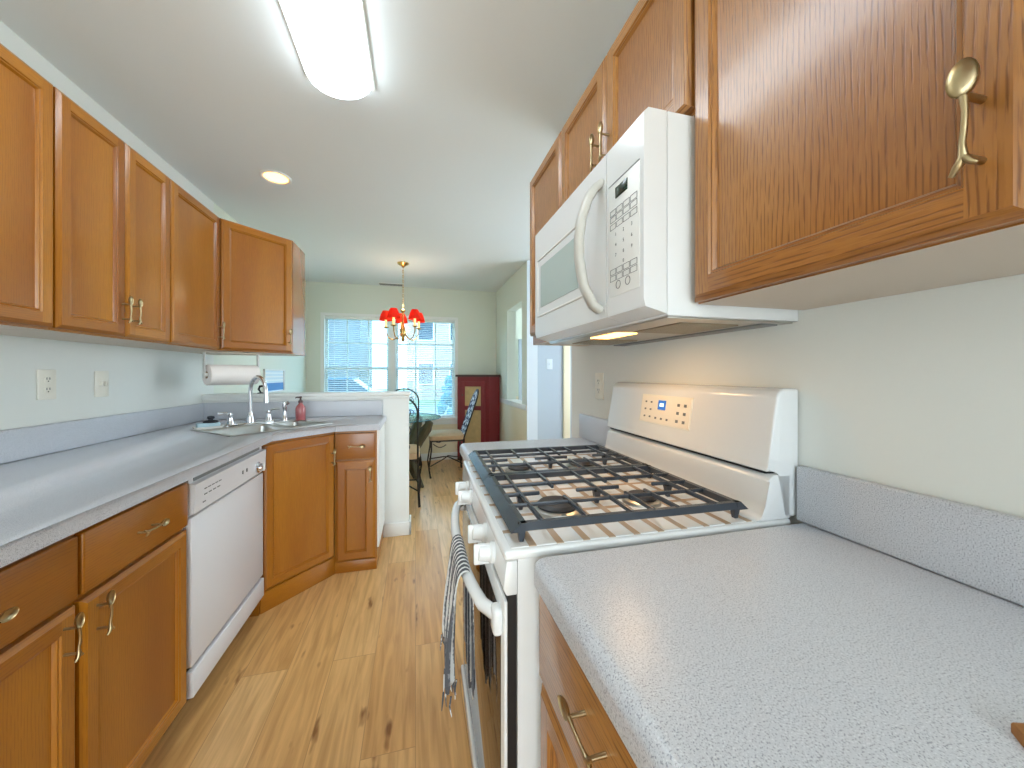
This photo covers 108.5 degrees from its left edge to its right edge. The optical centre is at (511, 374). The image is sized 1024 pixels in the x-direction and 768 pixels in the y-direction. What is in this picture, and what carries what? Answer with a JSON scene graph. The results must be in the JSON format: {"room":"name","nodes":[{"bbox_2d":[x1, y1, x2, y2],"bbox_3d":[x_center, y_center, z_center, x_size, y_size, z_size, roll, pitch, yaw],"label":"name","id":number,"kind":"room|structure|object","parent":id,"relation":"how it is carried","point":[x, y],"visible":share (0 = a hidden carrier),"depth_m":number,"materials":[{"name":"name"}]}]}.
{"room":"kitchen","nodes":[
{"label":"kitchen","id":0,"kind":"room"},
{"bbox_2d":[0,20,305,464],"bbox_3d":[-1.758,0.002,1.013,0.120,2.442,8.050,0,0,-15],"label":"wall","id":1,"kind":"structure","parent":0,"point":[140,379],"depth_m":1.67,"materials":[{"name":"white paint"}]},
{"bbox_2d":[0,43,52,329],"bbox_3d":[-1.449,-0.517,0.739,0.337,0.763,0.764,0,0,-15],"label":"upper cabinet","id":2,"kind":"object","parent":1,"relation":"attached to","point":[26,97],"visible":1,"depth_m":1.06,"materials":[{"name":"brown wood"}]},
{"bbox_2d":[37,369,55,399],"bbox_3d":[-1.800,0.041,1.426,0.009,0.117,0.075,0,0,-15],"label":"wall outlet","id":3,"kind":"object","parent":1,"relation":"attached to","point":[46,379],"visible":1,"depth_m":1.42,"materials":[{"name":"white plastic"}]},
{"bbox_2d":[44,375,51,383],"bbox_3d":[-1.797,0.021,1.426,0.003,0.033,0.033,0,0,-15],"label":"receptacle","id":4,"kind":"object","parent":3,"relation":"attached to","point":[47,378],"depth_m":1.43,"materials":[{"name":"white plastic"}]},
{"bbox_2d":[44,386,51,393],"bbox_3d":[-1.797,0.060,1.426,0.003,0.033,0.033,0,0,-15],"label":"receptacle","id":5,"kind":"object","parent":3,"relation":"attached to","point":[47,389],"depth_m":1.42,"materials":[{"name":"white plastic"}]},
{"bbox_2d":[0,86,169,343],"bbox_3d":[-1.617,-0.517,1.379,0.337,0.763,0.556,0,0,-15],"label":"upper cabinet","id":6,"kind":"object","parent":1,"relation":"attached to","point":[111,205],"visible":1,"depth_m":1.33,"materials":[{"name":"brown wood"}]},
{"bbox_2d":[94,371,108,396],"bbox_3d":[-1.861,0.044,1.676,0.016,0.117,0.075,0,0,-15],"label":"light switch","id":7,"kind":"object","parent":1,"relation":"attached to","point":[101,378],"visible":1,"depth_m":1.67,"materials":[{"name":"white plastic"}]},
{"bbox_2d":[92,179,224,349],"bbox_3d":[-1.743,-0.517,1.861,0.337,0.763,0.436,0,0,-15],"label":"upper cabinet","id":8,"kind":"object","parent":1,"relation":"attached to","point":[194,229],"visible":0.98,"depth_m":1.86,"materials":[{"name":"brown wood"}]},
{"bbox_2d":[0,400,382,463],"bbox_3d":[-1.076,0.250,0.917,1.148,0.116,3.519,0,0,-15],"label":"backsplash","id":9,"kind":"structure","parent":1,"relation":"attached to","point":[16,444],"depth_m":1.85,"materials":[{"name":"grey laminate"}]},
{"bbox_2d":[166,218,304,355],"bbox_3d":[-1.748,-0.517,2.394,0.598,0.763,0.592,0,0,-15],"label":"upper cabinet","id":10,"kind":"object","parent":1,"relation":"attached to","point":[262,274],"visible":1,"depth_m":2.30,"materials":[{"name":"brown wood"}]},
{"bbox_2d":[200,351,261,377],"bbox_3d":[-1.697,-0.053,2.236,0.060,0.156,0.298,0,0,30],"label":"paper towel holder","id":11,"kind":"object","parent":10,"relation":"attached to","point":[204,374],"visible":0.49,"depth_m":2.12,"materials":[{"name":"white plastic"}]},
{"bbox_2d":[202,364,260,384],"bbox_3d":[-1.697,0.004,2.236,0.121,0.121,0.260,0,0,30],"label":"paper towel roll","id":12,"kind":"object","parent":11,"relation":"hanging from","point":[217,374],"visible":0.8,"depth_m":2.19,"materials":[{"name":"white paper"}]},
{"bbox_2d":[263,369,284,392],"bbox_3d":[-2.394,0.068,3.715,0.017,0.230,0.540,0,0,-15],"label":"framed picture","id":13,"kind":"object","parent":1,"relation":"attached to","point":[275,379],"visible":0.8,"depth_m":3.72,"materials":[{"name":"paper"}]},
{"bbox_2d":[203,398,408,536],"bbox_3d":[-1.451,0.692,2.711,1.334,1.062,0.140,0,0,-15],"label":"wall","id":14,"kind":"structure","parent":0,"point":[396,410],"depth_m":2.79,"materials":[{"name":"white paint"}]},
{"bbox_2d":[201,391,410,400],"bbox_3d":[-1.446,0.160,2.717,1.346,0.046,0.190,0,0,-15],"label":"trim","id":15,"kind":"structure","parent":14,"relation":"attached to","point":[374,394],"depth_m":2.63,"materials":[{"name":"white paint"}]},
{"bbox_2d":[384,515,410,536],"bbox_3d":[-0.884,1.173,2.851,0.198,0.100,0.156,0,0,-15],"label":"baseboard","id":16,"kind":"structure","parent":14,"relation":"attached to","point":[400,528],"depth_m":2.78,"materials":[{"name":"white paint"}]},
{"bbox_2d":[141,459,471,767],"bbox_3d":[0.171,1.252,1.518,4.100,0.060,8.050,0,0,-15],"label":"floor","id":17,"kind":"structure","parent":0,"point":[347,671],"depth_m":1.48,"materials":[{"name":"brown wood"}]},
{"bbox_2d":[0,483,187,767],"bbox_3d":[-1.277,0.786,0.745,0.672,0.874,0.888,0,0,-15],"label":"base cabinet","id":18,"kind":"object","parent":17,"relation":"on","point":[93,619],"visible":0.99,"depth_m":0.89,"materials":[{"name":"brown wood"}]},
{"bbox_2d":[164,447,265,733],"bbox_3d":[-1.449,0.788,1.490,0.641,0.868,0.618,0,0,-15],"label":"dishwasher","id":19,"kind":"object","parent":17,"relation":"on","point":[224,529],"visible":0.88,"depth_m":1.45,"materials":[{"name":"white metal"}]},
{"bbox_2d":[249,432,335,616],"bbox_3d":[-1.530,0.786,2.207,0.923,0.874,0.790,0,0,-15],"label":"base cabinet","id":20,"kind":"object","parent":17,"relation":"on","point":[299,473],"visible":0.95,"depth_m":2.04,"materials":[{"name":"brown wood"}]},
{"bbox_2d":[0,400,385,567],"bbox_3d":[-1.066,0.271,0.919,1.169,0.156,3.519,0,0,-15],"label":"countertop","id":21,"kind":"structure","parent":20,"relation":"on","point":[45,500],"depth_m":1.32,"materials":[{"name":"grey laminate"}]},
{"bbox_2d":[217,375,289,426],"bbox_3d":[-1.513,0.155,2.233,0.200,0.299,0.400,0,0,29],"label":"faucet","id":22,"kind":"object","parent":21,"relation":"on","point":[250,419],"visible":1,"depth_m":2.23,"materials":[{"name":"silver metal"}]},
{"bbox_2d":[191,419,332,436],"bbox_3d":[-1.439,0.392,2.158,0.430,0.174,0.560,0,0,29],"label":"sink","id":23,"kind":"object","parent":21,"relation":"in","point":[278,425],"visible":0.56,"depth_m":2.20,"materials":[{"name":"silver metal"}]},
{"bbox_2d":[192,424,223,429],"bbox_3d":[-1.704,0.297,2.066,0.088,0.012,0.132,0,0,41],"label":"dish","id":24,"kind":"object","parent":23,"relation":"on","point":[221,425],"visible":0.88,"depth_m":2.04,"materials":[{"name":"white ceramic"}]},
{"bbox_2d":[196,422,219,427],"bbox_3d":[-1.704,0.285,2.066,0.060,0.026,0.100,0,0,41],"label":"sponge","id":25,"kind":"object","parent":24,"relation":"in","point":[198,425],"visible":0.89,"depth_m":2.04,"materials":[{"name":"blue"}]},
{"bbox_2d":[203,416,218,422],"bbox_3d":[-1.695,0.253,2.073,0.072,0.037,0.071,0,0,-15],"label":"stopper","id":26,"kind":"object","parent":25,"relation":"on","point":[210,418],"visible":1,"depth_m":2.06,"materials":[{"name":"black"}]},
{"bbox_2d":[295,396,305,420],"bbox_3d":[-1.417,0.228,2.466,0.063,0.160,0.061,0,0,-32],"label":"soap bottle","id":27,"kind":"object","parent":21,"relation":"on","point":[300,410],"visible":0.99,"depth_m":2.45,"materials":[{"name":"red plastic"}]},
{"bbox_2d":[335,423,384,573],"bbox_3d":[-1.014,0.786,2.486,0.255,0.874,0.507,0,0,-15],"label":"base cabinet","id":28,"kind":"object","parent":17,"relation":"on","point":[360,455],"visible":1,"depth_m":2.28,"materials":[{"name":"brown wood"}]},
{"bbox_2d":[395,388,421,473],"bbox_3d":[-1.380,0.704,4.678,0.458,1.041,0.488,0,0,-15],"label":"chair","id":29,"kind":"object","parent":17,"relation":"on","point":[420,459],"visible":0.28,"depth_m":4.90,"materials":[{"name":"grey metal"}]},
{"bbox_2d":[409,398,420,507],"bbox_3d":[-1.099,0.704,3.527,0.458,1.041,0.478,0,0,-15],"label":"chair","id":30,"kind":"object","parent":17,"relation":"on","point":[414,450],"visible":0.24,"depth_m":3.39,"materials":[{"name":"grey metal"}]},
{"bbox_2d":[409,444,419,459],"bbox_3d":[-1.104,0.748,3.543,0.420,0.070,0.415,0,0,-15],"label":"cushion","id":31,"kind":"object","parent":30,"relation":"on","point":[414,453],"depth_m":3.39,"materials":[{"name":"beige fabric"}]},
{"bbox_2d":[409,413,440,487],"bbox_3d":[-1.224,0.846,4.042,0.873,0.751,0.873,0,0,-15],"label":"dining table","id":32,"kind":"object","parent":17,"relation":"on","point":[424,431],"visible":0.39,"depth_m":3.95,"materials":[{"name":"clear glass"}]},
{"bbox_2d":[427,389,478,478],"bbox_3d":[-0.730,0.704,4.585,0.628,1.041,0.458,0,0,-15],"label":"chair","id":33,"kind":"object","parent":17,"relation":"on","point":[438,436],"visible":0.88,"depth_m":4.47,"materials":[{"name":"grey"}]},
{"bbox_2d":[428,429,463,440],"bbox_3d":[-0.820,0.748,4.561,0.415,0.070,0.420,0,0,-15],"label":"cushion","id":34,"kind":"object","parent":33,"relation":"on","point":[449,434],"depth_m":4.39,"materials":[{"name":"beige fabric"}]},
{"bbox_2d":[455,375,499,460],"bbox_3d":[-0.492,0.615,5.201,0.592,1.215,0.368,0,0,-15],"label":"cabinet","id":35,"kind":"object","parent":17,"relation":"on","point":[484,426],"visible":0.66,"depth_m":5.13,"materials":[{"name":"red paint"}]},
{"bbox_2d":[539,594,636,767],"bbox_3d":[0.428,0.786,0.265,0.621,0.874,0.900,0,0,-15],"label":"base cabinet","id":36,"kind":"object","parent":17,"relation":"on","point":[577,731],"visible":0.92,"depth_m":0.50,"materials":[{"name":"brown wood"}]},
{"bbox_2d":[534,466,1023,767],"bbox_3d":[0.476,0.271,0.125,0.604,0.156,1.200,0,0,-15],"label":"countertop","id":37,"kind":"structure","parent":36,"relation":"on","point":[801,645],"depth_m":0.44,"materials":[{"name":"grey laminate"}]},
{"bbox_2d":[1011,722,1023,747],"bbox_3d":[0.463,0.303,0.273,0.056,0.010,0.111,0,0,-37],"label":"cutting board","id":38,"kind":"object","parent":37,"relation":"on","point":[1017,729],"visible":1,"depth_m":0.31,"materials":[{"name":"brown wood"}]},
{"bbox_2d":[451,382,797,767],"bbox_3d":[0.189,0.626,1.038,0.705,1.192,0.694,0,0,-13],"label":"gas range","id":39,"kind":"object","parent":17,"relation":"on","point":[676,461],"visible":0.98,"depth_m":0.81,"materials":[{"name":"white metal"}]},
{"bbox_2d":[440,534,474,716],"bbox_3d":[-0.133,0.587,0.874,0.074,0.334,0.189,0,0,-13],"label":"dish towel","id":40,"kind":"object","parent":39,"relation":"hanging from","point":[458,564],"visible":0.96,"depth_m":0.83,"materials":[{"name":"white fabric"}]},
{"bbox_2d":[463,453,790,560],"bbox_3d":[0.209,0.315,1.043,0.622,0.020,0.694,0,0,-13],"label":"cooktop","id":41,"kind":"object","parent":39,"relation":"in","point":[535,545],"depth_m":0.77,"materials":[{"name":"white metal"}]},
{"bbox_3d":[0.089,0.786,1.561,0.621,0.874,0.335,0,0,-15],"label":"base cabinet","id":42,"kind":"object","parent":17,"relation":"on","visible":0},
{"bbox_2d":[460,413,609,460],"bbox_3d":[0.097,0.271,1.572,0.604,0.156,0.337,0,0,-15],"label":"countertop","id":43,"kind":"structure","parent":42,"relation":"on","point":[594,429],"depth_m":1.61,"materials":[{"name":"grey laminate"}]},
{"bbox_2d":[0,0,638,291],"bbox_3d":[0.171,-1.259,1.518,4.100,0.080,8.050,0,0,-15],"label":"ceiling","id":44,"kind":"structure","parent":0,"point":[432,170],"depth_m":1.69,"materials":[{"name":"white paint"}]},
{"bbox_2d":[259,169,291,184],"bbox_3d":[-1.460,-1.214,2.278,0.172,0.009,0.172,0,0,-15],"label":"recessed light","id":45,"kind":"object","parent":44,"relation":"in","point":[276,177],"visible":1,"depth_m":2.27,"materials":[{"name":"white glass"}]},
{"bbox_2d":[278,0,374,99],"bbox_3d":[-0.558,-1.178,0.955,0.264,0.082,1.224,0,0,-15],"label":"fluorescent light","id":46,"kind":"object","parent":44,"relation":"attached to","point":[330,37],"visible":1,"depth_m":1.29,"materials":[{"name":"white plastic"}]},
{"bbox_2d":[378,282,402,285],"bbox_3d":[-1.637,-1.214,4.988,0.320,0.010,0.120,0,0,-15],"label":"ceiling vent","id":47,"kind":"object","parent":44,"relation":"in","point":[379,283],"visible":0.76,"depth_m":4.97,"materials":[{"name":"white metal"}]},
{"bbox_2d":[379,261,424,341],"bbox_3d":[-1.205,-0.784,4.049,0.485,0.869,0.481,0,0,-15],"label":"chandelier","id":48,"kind":"object","parent":44,"relation":"hanging from","point":[392,314],"visible":1,"depth_m":4.00,"materials":[{"name":"red fabric"}]},
{"bbox_2d":[306,281,521,453],"bbox_3d":[-0.782,0.002,5.388,3.984,2.442,0.120,0,0,-15],"label":"wall","id":49,"kind":"structure","parent":0,"point":[475,311],"depth_m":5.22,"materials":[{"name":"white paint"}]},
{"bbox_2d":[320,312,457,425],"bbox_3d":[-1.664,-0.050,5.128,1.869,1.535,0.135,0,0,-15],"label":"window","id":50,"kind":"structure","parent":49,"relation":"in","point":[392,363],"depth_m":5.10,"materials":[{"name":"white paint"}]},
{"bbox_2d":[325,316,388,391],"bbox_3d":[-2.091,-0.083,4.986,0.810,1.380,0.034,0,0,-15],"label":"window blind","id":51,"kind":"object","parent":50,"relation":"attached to","point":[334,318],"visible":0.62,"depth_m":4.97,"materials":[{"name":"white paint"}]},
{"bbox_2d":[396,319,454,417],"bbox_3d":[-1.221,-0.083,5.214,0.810,1.380,0.034,0,0,-15],"label":"window blind","id":52,"kind":"object","parent":50,"relation":"attached to","point":[408,320],"visible":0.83,"depth_m":5.22,"materials":[{"name":"white paint"}]},
{"bbox_2d":[421,452,456,460],"bbox_3d":[-1.464,1.173,5.140,2.539,0.100,0.014,0,0,-15],"label":"baseboard","id":53,"kind":"structure","parent":49,"relation":"attached to","point":[423,456],"depth_m":5.25,"materials":[{"name":"white paint"}]},
{"bbox_2d":[496,260,537,440],"bbox_3d":[0.019,0.002,4.723,0.120,2.442,1.572,0,0,-15],"label":"wall","id":54,"kind":"structure","parent":0,"point":[516,424],"depth_m":4.50,"materials":[{"name":"white paint"}]},
{"bbox_2d":[500,398,526,410],"bbox_3d":[0.018,0.361,4.729,0.160,0.063,1.560,0,0,-15],"label":"trim","id":55,"kind":"structure","parent":54,"relation":"attached to","point":[516,403],"depth_m":4.44,"materials":[{"name":"white paint"}]},
{"bbox_2d":[518,339,521,399],"bbox_3d":[0.390,0.347,5.617,0.600,1.750,0.030,0,0,-15],"label":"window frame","id":56,"kind":"structure","parent":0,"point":[519,340],"depth_m":5.54,"materials":[{"name":"white paint"}]},
{"bbox_2d":[538,345,562,439],"bbox_3d":[0.830,0.002,4.280,1.225,2.442,0.060,0,0,-15],"label":"wall","id":57,"kind":"structure","parent":0,"point":[550,381],"depth_m":4.14,"materials":[{"name":"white paint"}]},
{"bbox_2d":[546,359,552,368],"bbox_3d":[0.422,-0.113,4.134,0.075,0.117,0.016,0,0,-15],"label":"light switch","id":58,"kind":"object","parent":57,"relation":"attached to","point":[549,362],"visible":1,"depth_m":4.14,"materials":[{"name":"white paint"}]},
{"bbox_2d":[563,346,569,437],"bbox_3d":[0.960,0.172,4.270,0.780,2.100,0.025,0,0,-15],"label":"trim","id":59,"kind":"structure","parent":57,"relation":"attached to","point":[566,349],"depth_m":4.17,"materials":[{"name":"beige paint"}]},
{"bbox_2d":[570,346,570,437],"bbox_3d":[0.990,0.212,4.283,0.675,2.020,0.015,0,0,-15],"label":"door","id":60,"kind":"structure","parent":57,"relation":"in","point":[570,346],"depth_m":4.19,"materials":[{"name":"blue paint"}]},
{"bbox_2d":[571,274,1023,606],"bbox_3d":[0.928,0.002,-0.170,0.120,2.442,4.400,0,0,-15],"label":"wall","id":61,"kind":"structure","parent":0,"point":[922,392],"depth_m":0.63,"materials":[{"name":"white paint"}]},
{"bbox_2d":[530,130,588,345],"bbox_3d":[0.249,-0.517,1.562,0.315,0.763,0.379,0,0,-15],"label":"upper cabinet","id":62,"kind":"object","parent":61,"relation":"attached to","point":[546,184],"visible":0.09,"depth_m":1.56,"materials":[{"name":"brown wood"}]},
{"bbox_2d":[579,413,609,445],"bbox_3d":[0.380,0.250,1.646,0.019,0.116,0.337,0,0,-15],"label":"backsplash","id":63,"kind":"structure","parent":61,"relation":"attached to","point":[594,429],"depth_m":1.66,"materials":[{"name":"grey laminate"}]},
{"bbox_2d":[595,373,603,399],"bbox_3d":[0.388,0.052,1.640,0.009,0.117,0.075,0,0,-15],"label":"wall outlet","id":64,"kind":"object","parent":61,"relation":"attached to","point":[599,377],"visible":1,"depth_m":1.63,"materials":[{"name":"white plastic"}]},
{"bbox_2d":[562,0,694,204],"bbox_3d":[0.381,-0.705,1.060,0.315,0.388,0.655,0,0,-15],"label":"upper cabinet","id":65,"kind":"object","parent":61,"relation":"attached to","point":[650,62],"visible":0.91,"depth_m":0.91,"materials":[{"name":"brown wood"}]},
{"bbox_2d":[535,107,797,345],"bbox_3d":[0.319,-0.305,1.046,0.441,0.400,0.648,0,0,-15],"label":"microwave","id":66,"kind":"object","parent":65,"relation":"attached to","point":[615,263],"visible":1,"depth_m":0.77,"materials":[{"name":"white plastic"}]},
{"bbox_2d":[695,0,1023,309],"bbox_3d":[0.560,-0.517,0.373,0.315,0.763,0.760,0,0,-15],"label":"upper cabinet","id":67,"kind":"object","parent":61,"relation":"attached to","point":[847,151],"visible":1,"depth_m":0.47,"materials":[{"name":"brown wood"}]},
{"bbox_2d":[797,466,1023,606],"bbox_3d":[0.759,0.250,0.199,0.019,0.116,1.200,0,0,-15],"label":"backsplash","id":68,"kind":"structure","parent":61,"relation":"attached to","point":[982,549],"depth_m":0.58,"materials":[{"name":"grey laminate"}]},
{"label":"outside","id":69,"kind":"structure","parent":0,"visible":0},
{"bbox_2d":[383,389,439,405],"bbox_3d":[-5.776,1.623,22.056,60.000,0.100,34.400,0,0,-15],"label":"lawn","id":70,"kind":"structure","parent":69,"point":[420,401],"depth_m":20.44,"materials":[{"name":"white"}]},
{"bbox_2d":[328,319,371,388],"bbox_3d":[-13.588,-2.228,22.285,9.600,7.600,6.800,0,0,-15],"label":"house","id":71,"kind":"structure","parent":70,"relation":"on","point":[358,351],"depth_m":20.41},
{"bbox_2d":[406,322,451,399],"bbox_3d":[-3.684,-2.458,25.912,7.600,8.060,6.600,0,0,-15],"label":"house","id":72,"kind":"structure","parent":70,"relation":"on","point":[423,334],"depth_m":22.42,"materials":[{"name":"white"}]},
{"bbox_2d":[437,376,451,413],"bbox_3d":[-1.546,0.766,8.741,0.528,1.472,0.518,0,0,1],"label":"evergreen shrub","id":73,"kind":"object","parent":70,"relation":"on","point":[445,381],"visible":0.37,"depth_m":8.71,"materials":[{"name":"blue plant"}]},
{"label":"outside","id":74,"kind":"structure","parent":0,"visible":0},
{"bbox_2d":[409,406,450,414],"bbox_3d":[-3.990,1.562,15.236,60.000,0.020,5.500,0,0,-15],"label":"street","id":75,"kind":"structure","parent":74,"point":[409,406],"depth_m":15.73,"materials":[{"name":"grey"}]},
{"bbox_2d":[328,378,382,390],"bbox_3d":[-6.731,0.830,14.157,4.250,1.435,1.680,0,0,-15],"label":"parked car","id":76,"kind":"object","parent":75,"relation":"on","point":[328,378],"visible":0.02,"depth_m":13.61,"materials":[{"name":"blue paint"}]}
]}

